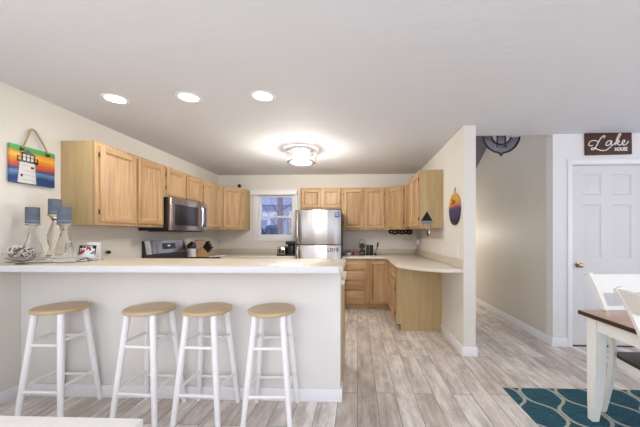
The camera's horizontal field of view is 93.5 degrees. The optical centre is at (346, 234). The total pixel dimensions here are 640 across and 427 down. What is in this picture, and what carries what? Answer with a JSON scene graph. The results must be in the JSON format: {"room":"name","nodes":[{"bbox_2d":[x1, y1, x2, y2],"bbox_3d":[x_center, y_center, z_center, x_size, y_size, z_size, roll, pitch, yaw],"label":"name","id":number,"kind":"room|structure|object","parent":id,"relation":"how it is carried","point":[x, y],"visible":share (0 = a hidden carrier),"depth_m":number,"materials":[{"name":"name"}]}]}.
{"room":"kitchen","nodes":[
{"label":"kitchen","id":0,"kind":"room"},
{"bbox_2d":[0,81,218,391],"bbox_3d":[-2.690,0.060,2.045,0.140,2.440,7.900,0,0,2],"label":"wall","id":1,"kind":"structure","parent":0,"point":[21,111],"depth_m":2.55,"materials":[{"name":"paint"}]},
{"bbox_2d":[0,384,18,404],"bbox_3d":[-2.676,1.230,0.238,0.014,0.100,4.290,0,0,2],"label":"baseboard","id":2,"kind":"structure","parent":1,"relation":"attached to","point":[9,394],"depth_m":2.30,"materials":[{"name":"paint"}]},
{"bbox_2d":[8,128,54,187],"bbox_3d":[-2.584,-0.643,2.475,0.038,0.462,0.340,0,0,2],"label":"sign","id":3,"kind":"object","parent":1,"relation":"attached to","point":[26,165],"visible":1,"depth_m":2.44,"materials":[{"name":"multicoloured wood"}]},
{"bbox_2d":[61,140,163,226],"bbox_3d":[-2.410,-0.473,3.191,0.340,0.762,0.957,0,0,2],"label":"upper cabinet","id":4,"kind":"object","parent":1,"relation":"attached to","point":[103,184],"visible":0.96,"depth_m":2.86,"materials":[{"name":"brown wood"}]},
{"bbox_2d":[163,165,200,202],"bbox_3d":[-2.378,-0.662,4.117,0.340,0.384,0.892,0,0,2],"label":"upper cabinet","id":5,"kind":"object","parent":1,"relation":"attached to","point":[177,184],"visible":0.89,"depth_m":4.03,"materials":[{"name":"brown wood"}]},
{"bbox_2d":[138,197,206,231],"bbox_3d":[-2.317,-0.256,4.117,0.460,0.425,0.885,0,0,2],"label":"microwave","id":6,"kind":"object","parent":5,"relation":"attached to","point":[180,215],"visible":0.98,"depth_m":3.91,"materials":[{"name":"silver metal"}]},
{"bbox_2d":[201,179,220,229],"bbox_3d":[-2.351,-0.473,4.889,0.340,0.762,0.646,0,0,2],"label":"upper cabinet","id":7,"kind":"object","parent":1,"relation":"attached to","point":[210,192],"visible":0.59,"depth_m":4.89,"materials":[{"name":"brown wood"}]},
{"bbox_2d":[21,272,340,388],"bbox_3d":[-1.328,0.770,2.410,2.558,1.020,0.115,0,0,2],"label":"wall","id":8,"kind":"structure","parent":0,"point":[316,297],"depth_m":2.35,"materials":[{"name":"paint"}]},
{"bbox_2d":[0,258,345,272],"bbox_3d":[-1.313,0.235,2.384,2.590,0.049,0.647,0,0,2],"label":"countertop","id":9,"kind":"structure","parent":8,"relation":"on","point":[131,265],"depth_m":2.09,"materials":[{"name":"beige laminate"}]},
{"bbox_2d":[1,252,40,264],"bbox_3d":[-2.351,0.169,2.168,0.196,0.085,0.196,0,0,2],"label":"glass bowl","id":10,"kind":"object","parent":9,"relation":"on","point":[21,258],"visible":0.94,"depth_m":2.12,"materials":[{"name":"white"}]},
{"bbox_2d":[7,244,25,252],"bbox_3d":[-2.388,0.120,2.175,0.108,0.106,0.108,0,0,2],"label":"ball","id":11,"kind":"object","parent":10,"relation":"in","point":[18,247],"visible":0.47,"depth_m":2.15,"materials":[{"name":"white"}]},
{"bbox_2d":[20,247,35,255],"bbox_3d":[-2.298,0.128,2.162,0.081,0.082,0.084,0,0,2],"label":"ball","id":12,"kind":"object","parent":10,"relation":"in","point":[26,249],"visible":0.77,"depth_m":2.14,"materials":[{"name":"white"}]},
{"bbox_2d":[6,259,103,262],"bbox_3d":[-2.329,0.208,2.418,0.493,0.005,0.318,0,0,2],"label":"glass tray","id":13,"kind":"object","parent":9,"relation":"on","point":[83,260],"visible":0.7,"depth_m":2.34,"materials":[{"name":"clear glass"}]},
{"bbox_2d":[24,223,44,260],"bbox_3d":[-2.503,0.058,2.389,0.144,0.295,0.144,0,0,2],"label":"candle holder","id":14,"kind":"object","parent":13,"relation":"on","point":[32,240],"visible":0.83,"depth_m":2.37,"materials":[{"name":"clear glass"}]},
{"bbox_2d":[25,207,39,223],"bbox_3d":[-2.503,-0.158,2.389,0.087,0.134,0.087,0,0,2],"label":"pillar candle","id":15,"kind":"object","parent":14,"relation":"on","point":[32,214],"visible":0.98,"depth_m":2.36,"materials":[{"name":"blue wax"}]},
{"bbox_2d":[45,214,60,259],"bbox_3d":[-2.420,0.019,2.486,0.132,0.372,0.132,0,0,2],"label":"candle holder","id":16,"kind":"object","parent":13,"relation":"on","point":[53,234],"visible":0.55,"depth_m":2.45,"materials":[{"name":"clear glass"}]},
{"bbox_2d":[48,199,61,214],"bbox_3d":[-2.420,-0.235,2.486,0.087,0.134,0.087,0,0,2],"label":"pillar candle","id":17,"kind":"object","parent":16,"relation":"on","point":[53,204],"visible":0.8,"depth_m":2.45,"materials":[{"name":"blue wax"}]},
{"bbox_2d":[51,223,76,261],"bbox_3d":[-2.205,0.059,2.340,0.150,0.293,0.150,0,0,2],"label":"candle holder","id":18,"kind":"object","parent":13,"relation":"on","point":[64,251],"visible":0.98,"depth_m":2.31,"materials":[{"name":"clear glass"}]},
{"bbox_2d":[57,206,71,223],"bbox_3d":[-2.205,-0.156,2.340,0.087,0.134,0.087,0,0,2],"label":"pillar candle","id":19,"kind":"object","parent":18,"relation":"on","point":[64,214],"visible":0.98,"depth_m":2.31,"materials":[{"name":"blue wax"}]},
{"bbox_2d":[78,245,96,260],"bbox_3d":[-2.089,0.147,2.417,0.144,0.128,0.091,0,0,2],"label":"floral tile","id":20,"kind":"structure","parent":13,"relation":"on","point":[86,251],"depth_m":2.41,"materials":[{"name":"white paint"}]},
{"bbox_2d":[78,245,96,254],"bbox_3d":[-2.088,0.124,2.414,0.144,0.080,0.014,0,0,2],"label":"print","id":21,"kind":"object","parent":20,"relation":"on","point":[83,249],"depth_m":2.41,"materials":[{"name":"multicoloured paper"}]},
{"bbox_2d":[87,242,100,259],"bbox_3d":[-2.125,0.136,2.541,0.115,0.150,0.050,0,0,2],"label":"card","id":22,"kind":"object","parent":13,"relation":"on","point":[98,254],"visible":0.52,"depth_m":2.52,"materials":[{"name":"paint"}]},
{"bbox_2d":[25,383,341,401],"bbox_3d":[-1.316,1.230,2.345,2.558,0.100,0.014,0,0,2],"label":"baseboard","id":23,"kind":"structure","parent":8,"relation":"attached to","point":[71,390],"depth_m":2.34,"materials":[{"name":"paint"}]},
{"bbox_2d":[219,174,415,254],"bbox_3d":[-0.582,0.060,5.834,3.810,2.440,0.140,0,0,2],"label":"wall","id":24,"kind":"structure","parent":0,"point":[228,239],"depth_m":5.76,"materials":[{"name":"paint"}]},
{"bbox_2d":[186,249,276,255],"bbox_3d":[-1.685,0.316,5.189,1.650,0.101,1.225,0,0,2],"label":"backsplash","id":25,"kind":"structure","parent":24,"relation":"attached to","point":[214,251],"depth_m":5.79,"materials":[{"name":"beige laminate"}]},
{"bbox_2d":[221,186,249,229],"bbox_3d":[-2.191,-0.473,5.515,0.615,0.762,0.610,0,0,2],"label":"upper cabinet","id":26,"kind":"object","parent":24,"relation":"attached to","point":[235,202],"visible":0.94,"depth_m":5.38,"materials":[{"name":"brown wood"}]},
{"bbox_2d":[253,190,297,240],"bbox_3d":[-1.377,-0.372,5.853,0.854,0.979,0.158,0,0,2],"label":"window","id":27,"kind":"structure","parent":24,"relation":"in","point":[273,215],"depth_m":5.83,"materials":[{"name":"paint"}]},
{"bbox_2d":[250,189,296,194],"bbox_3d":[-1.405,-0.815,5.740,0.910,0.100,0.066,0,0,2],"label":"shade cassette","id":28,"kind":"object","parent":27,"relation":"attached to","point":[293,191],"visible":1,"depth_m":5.71,"materials":[{"name":"white paint"}]},
{"bbox_2d":[301,188,340,209],"bbox_3d":[-0.469,-0.662,5.590,0.743,0.384,0.340,0,0,2],"label":"upper cabinet","id":29,"kind":"object","parent":24,"relation":"attached to","point":[311,198],"visible":0.97,"depth_m":5.43,"materials":[{"name":"brown wood"}]},
{"bbox_2d":[341,188,385,229],"bbox_3d":[0.303,-0.473,5.562,0.796,0.762,0.338,0,0,2],"label":"upper cabinet","id":30,"kind":"object","parent":24,"relation":"attached to","point":[361,208],"visible":0.98,"depth_m":5.40,"materials":[{"name":"brown wood"}]},
{"bbox_2d":[386,185,405,229],"bbox_3d":[1.003,-0.473,5.402,0.608,0.762,0.608,0,0,2],"label":"upper cabinet","id":31,"kind":"object","parent":24,"relation":"attached to","point":[395,195],"visible":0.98,"depth_m":5.24,"materials":[{"name":"brown wood"}]},
{"bbox_2d":[388,229,411,234],"bbox_3d":[0.913,-0.051,5.143,0.409,0.096,0.077,0,0,10],"label":"rack","id":32,"kind":"object","parent":31,"relation":"attached to","point":[397,230],"visible":0.95,"depth_m":5.12,"materials":[{"name":"black metal"}]},
{"bbox_2d":[0,0,639,174],"bbox_3d":[1.242,-1.220,1.908,8.050,0.120,7.900,0,0,2],"label":"ceiling","id":33,"kind":"structure","parent":0,"point":[371,86],"depth_m":2.12,"materials":[{"name":"white paint"}]},
{"bbox_2d":[100,93,129,104],"bbox_3d":[-1.972,-1.157,2.555,0.208,0.006,0.208,0,0,2],"label":"recessed light","id":34,"kind":"object","parent":33,"relation":"in","point":[117,99],"visible":1,"depth_m":2.54,"materials":[{"name":"white paint"}]},
{"bbox_2d":[174,91,201,102],"bbox_3d":[-1.333,-1.157,2.526,0.208,0.006,0.208,0,0,2],"label":"recessed light","id":35,"kind":"object","parent":33,"relation":"in","point":[184,96],"visible":1,"depth_m":2.52,"materials":[{"name":"white paint"}]},
{"bbox_2d":[250,90,275,101],"bbox_3d":[-0.703,-1.157,2.504,0.208,0.006,0.208,0,0,2],"label":"recessed light","id":36,"kind":"object","parent":33,"relation":"in","point":[259,95],"visible":1,"depth_m":2.49,"materials":[{"name":"white paint"}]},
{"bbox_2d":[285,145,316,165],"bbox_3d":[-0.623,-1.058,4.074,0.432,0.205,0.432,0,0,2],"label":"ceiling lamp","id":37,"kind":"object","parent":33,"relation":"attached to","point":[298,150],"visible":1,"depth_m":4.01,"materials":[{"name":"white glass"}]},
{"bbox_2d":[0,303,639,426],"bbox_3d":[1.282,1.310,3.057,8.050,0.060,10.200,0,0,2],"label":"floor","id":38,"kind":"structure","parent":0,"point":[393,377],"depth_m":2.52,"materials":[{"name":"grey wood"}]},
{"bbox_2d":[14,301,102,416],"bbox_3d":[-2.099,0.900,2.203,0.347,0.764,0.347,0,0,2],"label":"bar stool","id":39,"kind":"object","parent":38,"relation":"on","point":[60,309],"visible":0.98,"depth_m":2.09,"materials":[{"name":"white wood"}]},
{"bbox_2d":[0,416,142,426],"bbox_3d":[-1.625,1.055,0.995,1.382,0.450,0.775,0,0,2],"label":"coffee table","id":40,"kind":"object","parent":38,"relation":"on","point":[5,421],"visible":1,"depth_m":1.33,"materials":[{"name":"white paint"}]},
{"bbox_2d":[109,302,186,426],"bbox_3d":[-1.425,0.900,2.173,0.347,0.764,0.347,0,0,5],"label":"bar stool","id":41,"kind":"object","parent":38,"relation":"on","point":[149,311],"visible":0.97,"depth_m":2.06,"materials":[{"name":"white paint"}]},
{"bbox_2d":[142,240,220,257],"bbox_3d":[-2.194,0.666,4.156,0.700,1.188,0.863,0,0,2],"label":"range","id":42,"kind":"object","parent":38,"relation":"on","point":[164,248],"visible":0.11,"depth_m":4.11,"materials":[{"name":"silver metal"}]},
{"bbox_2d":[170,302,239,426],"bbox_3d":[-1.003,0.900,2.158,0.347,0.764,0.347,0,0,4],"label":"bar stool","id":43,"kind":"object","parent":38,"relation":"on","point":[212,309],"visible":1,"depth_m":2.05,"materials":[{"name":"white paint"}]},
{"bbox_2d":[240,303,299,426],"bbox_3d":[-0.535,0.900,2.144,0.347,0.764,0.347,0,0,0],"label":"bar stool","id":44,"kind":"object","parent":38,"relation":"on","point":[284,311],"visible":1,"depth_m":2.03,"materials":[{"name":"white paint"}]},
{"bbox_2d":[295,209,342,258],"bbox_3d":[-0.466,0.420,5.299,0.758,1.700,0.860,0,0,2],"label":"refrigerator","id":45,"kind":"object","parent":38,"relation":"on","point":[316,231],"visible":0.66,"depth_m":4.92,"materials":[{"name":"silver metal"}]},
{"bbox_2d":[341,284,344,380],"bbox_3d":[-0.977,0.843,2.764,1.894,0.874,0.606,0,0,2],"label":"base cabinet","id":46,"kind":"object","parent":38,"relation":"on","point":[342,286],"visible":0.05,"depth_m":2.53,"materials":[{"name":"brown wood"}]},
{"bbox_2d":[341,271,346,284],"bbox_3d":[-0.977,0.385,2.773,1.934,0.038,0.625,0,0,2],"label":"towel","id":47,"kind":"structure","parent":46,"relation":"on","point":[344,274],"depth_m":2.65,"materials":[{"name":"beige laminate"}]},
{"bbox_2d":[343,259,365,308],"bbox_3d":[0.140,0.843,5.417,0.402,0.874,0.639,0,0,2],"label":"base cabinet","id":48,"kind":"object","parent":38,"relation":"on","point":[355,282],"visible":0.73,"depth_m":5.10,"materials":[{"name":"brown wood"}]},
{"bbox_2d":[342,249,462,272],"bbox_3d":[0.585,0.335,4.470,1.382,0.139,2.505,0,0,2],"label":"countertop","id":49,"kind":"structure","parent":48,"relation":"on","point":[410,259],"depth_m":4.31,"materials":[{"name":"beige laminate"}]},
{"bbox_2d":[359,239,365,254],"bbox_3d":[0.275,0.222,5.433,0.128,0.289,0.110,0,0,2],"label":"utensil holder","id":50,"kind":"object","parent":49,"relation":"on","point":[362,252],"visible":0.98,"depth_m":5.40,"materials":[{"name":"black plastic"}]},
{"bbox_2d":[366,245,368,254],"bbox_3d":[0.373,0.271,5.440,0.050,0.190,0.049,0,0,2],"label":"canister","id":51,"kind":"object","parent":49,"relation":"on","point":[367,246],"visible":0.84,"depth_m":5.42,"materials":[{"name":"black plastic"}]},
{"bbox_2d":[369,245,372,254],"bbox_3d":[0.442,0.274,5.438,0.069,0.185,0.068,0,0,2],"label":"canister","id":52,"kind":"object","parent":49,"relation":"on","point":[371,246],"visible":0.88,"depth_m":5.41,"materials":[{"name":"black plastic"}]},
{"bbox_2d":[366,259,388,308],"bbox_3d":[0.825,0.843,5.394,0.964,0.874,0.638,0,0,2],"label":"base cabinet","id":53,"kind":"object","parent":38,"relation":"on","point":[376,269],"visible":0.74,"depth_m":5.10,"materials":[{"name":"brown wood"}]},
{"bbox_2d":[388,261,441,330],"bbox_3d":[0.967,0.843,4.542,0.625,0.874,1.089,0,0,2],"label":"base cabinet","id":54,"kind":"object","parent":38,"relation":"on","point":[414,297],"visible":0.84,"depth_m":4.00,"materials":[{"name":"brown wood"}]},
{"bbox_2d":[503,388,639,426],"bbox_3d":[2.605,1.275,1.332,2.687,0.008,2.245,0,0,2],"label":"area rug","id":55,"kind":"object","parent":38,"relation":"on","point":[548,407],"visible":1,"depth_m":2.21,"materials":[{"name":"teal fabric"}]},
{"bbox_2d":[578,310,639,421],"bbox_3d":[2.360,0.899,1.483,1.495,0.743,1.236,0,0,2],"label":"dining table","id":56,"kind":"object","parent":55,"relation":"on","point":[616,324],"visible":1,"depth_m":2.01,"materials":[{"name":"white wood"}]},
{"bbox_2d":[586,272,639,411],"bbox_3d":[2.045,0.776,1.974,0.539,1.000,0.552,0,0,2],"label":"dining chair","id":57,"kind":"object","parent":55,"relation":"on","point":[600,283],"visible":0.75,"depth_m":2.13,"materials":[{"name":"beige paint"}]},
{"bbox_2d":[613,286,639,339],"bbox_3d":[1.666,0.776,1.336,0.552,1.000,0.539,0,0,11],"label":"dining chair","id":58,"kind":"object","parent":55,"relation":"on","point":[630,301],"visible":1,"depth_m":1.58,"materials":[{"name":"beige paint"}]},
{"bbox_3d":[-1.684,0.843,5.191,1.648,0.874,1.218,0,0,2],"label":"base cabinet","id":59,"kind":"object","parent":38,"relation":"on","visible":0},
{"bbox_2d":[186,249,294,258],"bbox_3d":[-1.685,0.335,5.189,1.650,0.139,1.225,0,0,2],"label":"countertop","id":60,"kind":"structure","parent":59,"relation":"on","point":[229,253],"depth_m":5.63,"materials":[{"name":"beige laminate"}]},
{"bbox_2d":[187,242,195,256],"bbox_3d":[-2.418,0.234,4.672,0.132,0.265,0.132,0,0,2],"label":"canister","id":61,"kind":"object","parent":60,"relation":"on","point":[191,251],"visible":0.87,"depth_m":4.62,"materials":[{"name":"white ceramic"}]},
{"bbox_2d":[195,240,206,253],"bbox_3d":[-2.439,0.220,5.042,0.042,0.278,0.407,0,0,2],"label":"cutting board","id":62,"kind":"object","parent":60,"relation":"on","point":[199,243],"visible":0.52,"depth_m":4.96,"materials":[{"name":"brown wood"}]},
{"bbox_2d":[196,241,212,256],"bbox_3d":[-2.308,0.230,4.823,0.276,0.273,0.121,0,0,-6],"label":"knife block","id":63,"kind":"object","parent":60,"relation":"on","point":[205,250],"visible":0.92,"depth_m":4.78,"materials":[{"name":"brown wood"}]},
{"bbox_2d":[277,246,287,255],"bbox_3d":[-1.144,0.281,5.345,0.152,0.170,0.287,0,0,2],"label":"toaster","id":64,"kind":"object","parent":60,"relation":"on","point":[281,250],"visible":0.93,"depth_m":5.22,"materials":[{"name":"silver metal"}]},
{"bbox_2d":[286,241,295,255],"bbox_3d":[-0.974,0.238,5.415,0.205,0.255,0.295,0,0,2],"label":"coffee maker","id":65,"kind":"object","parent":60,"relation":"on","point":[291,244],"visible":0.66,"depth_m":5.28,"materials":[{"name":"black plastic"}]},
{"bbox_2d":[416,125,475,346],"bbox_3d":[1.385,0.060,5.663,0.132,2.440,4.985,0,0,2],"label":"wall","id":66,"kind":"structure","parent":0,"point":[456,158],"depth_m":3.33,"materials":[{"name":"paint"}]},
{"bbox_2d":[405,170,442,229],"bbox_3d":[1.115,-0.473,4.506,0.325,0.762,1.169,0,0,2],"label":"upper cabinet","id":67,"kind":"object","parent":66,"relation":"attached to","point":[424,191],"visible":1,"depth_m":3.93,"materials":[{"name":"brown wood"}]},
{"bbox_2d":[421,212,432,227],"bbox_3d":[1.045,-0.203,3.904,0.160,0.218,0.041,0,0,2],"label":"key rack","id":68,"kind":"object","parent":67,"relation":"attached to","point":[426,219],"visible":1,"depth_m":3.91,"materials":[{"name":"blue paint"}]},
{"bbox_2d":[449,188,460,224],"bbox_3d":[1.224,-0.330,3.419,0.026,0.435,0.364,0,0,2],"label":"round plaque","id":69,"kind":"object","parent":66,"relation":"attached to","point":[455,204],"visible":1,"depth_m":3.39,"materials":[{"name":"multicoloured wood"}]},
{"bbox_2d":[441,324,477,356],"bbox_3d":[1.383,1.230,5.606,0.160,0.100,4.899,0,0,2],"label":"baseboard","id":70,"kind":"structure","parent":66,"relation":"attached to","point":[464,351],"depth_m":3.25,"materials":[{"name":"paint"}]},
{"bbox_2d":[476,136,492,167],"bbox_3d":[1.953,-1.293,5.825,0.993,2.534,4.420,0,0,2],"label":"ceiling","id":71,"kind":"structure","parent":0,"point":[481,148],"depth_m":5.22,"materials":[{"name":"grey paint"}]},
{"bbox_2d":[482,136,520,155],"bbox_3d":[1.911,-1.644,3.729,0.468,1.345,0.053,0,0,2],"label":"anchor","id":72,"kind":"object","parent":71,"relation":"hanging from","point":[500,146],"visible":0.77,"depth_m":3.71,"materials":[{"name":"metal"}]},
{"bbox_2d":[476,135,549,333],"bbox_3d":[2.510,-0.720,5.841,0.120,4.000,4.550,0,0,2],"label":"wall","id":73,"kind":"structure","parent":0,"point":[511,186],"depth_m":4.29,"materials":[{"name":"paint"}]},
{"bbox_2d":[476,298,553,346],"bbox_3d":[2.439,1.230,5.726,0.014,0.100,4.584,0,0,2],"label":"baseboard","id":74,"kind":"structure","parent":73,"relation":"attached to","point":[538,334],"depth_m":4.13,"materials":[{"name":"paint"}]},
{"bbox_2d":[546,133,639,337],"bbox_3d":[3.845,0.060,3.458,2.955,2.440,0.120,0,0,2],"label":"wall","id":75,"kind":"structure","parent":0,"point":[560,148],"depth_m":3.45,"materials":[{"name":"paint"}]},
{"bbox_2d":[554,338,567,346],"bbox_3d":[2.446,1.230,3.440,0.159,0.100,0.014,0,0,2],"label":"baseboard","id":76,"kind":"structure","parent":75,"relation":"attached to","point":[558,342],"depth_m":3.43,"materials":[{"name":"paint"}]},
{"bbox_2d":[567,159,639,346],"bbox_3d":[2.993,0.207,3.465,0.930,2.145,0.166,0,0,2],"label":"door","id":77,"kind":"structure","parent":75,"relation":"attached to","point":[603,201],"depth_m":3.45,"materials":[{"name":"paint"}]},
{"bbox_2d":[584,133,631,155],"bbox_3d":[2.972,-1.039,3.411,0.512,0.252,0.032,-1,0,2],"label":"sign","id":78,"kind":"object","parent":75,"relation":"attached to","point":[594,143],"visible":1,"depth_m":3.40,"materials":[{"name":"brown wood"}]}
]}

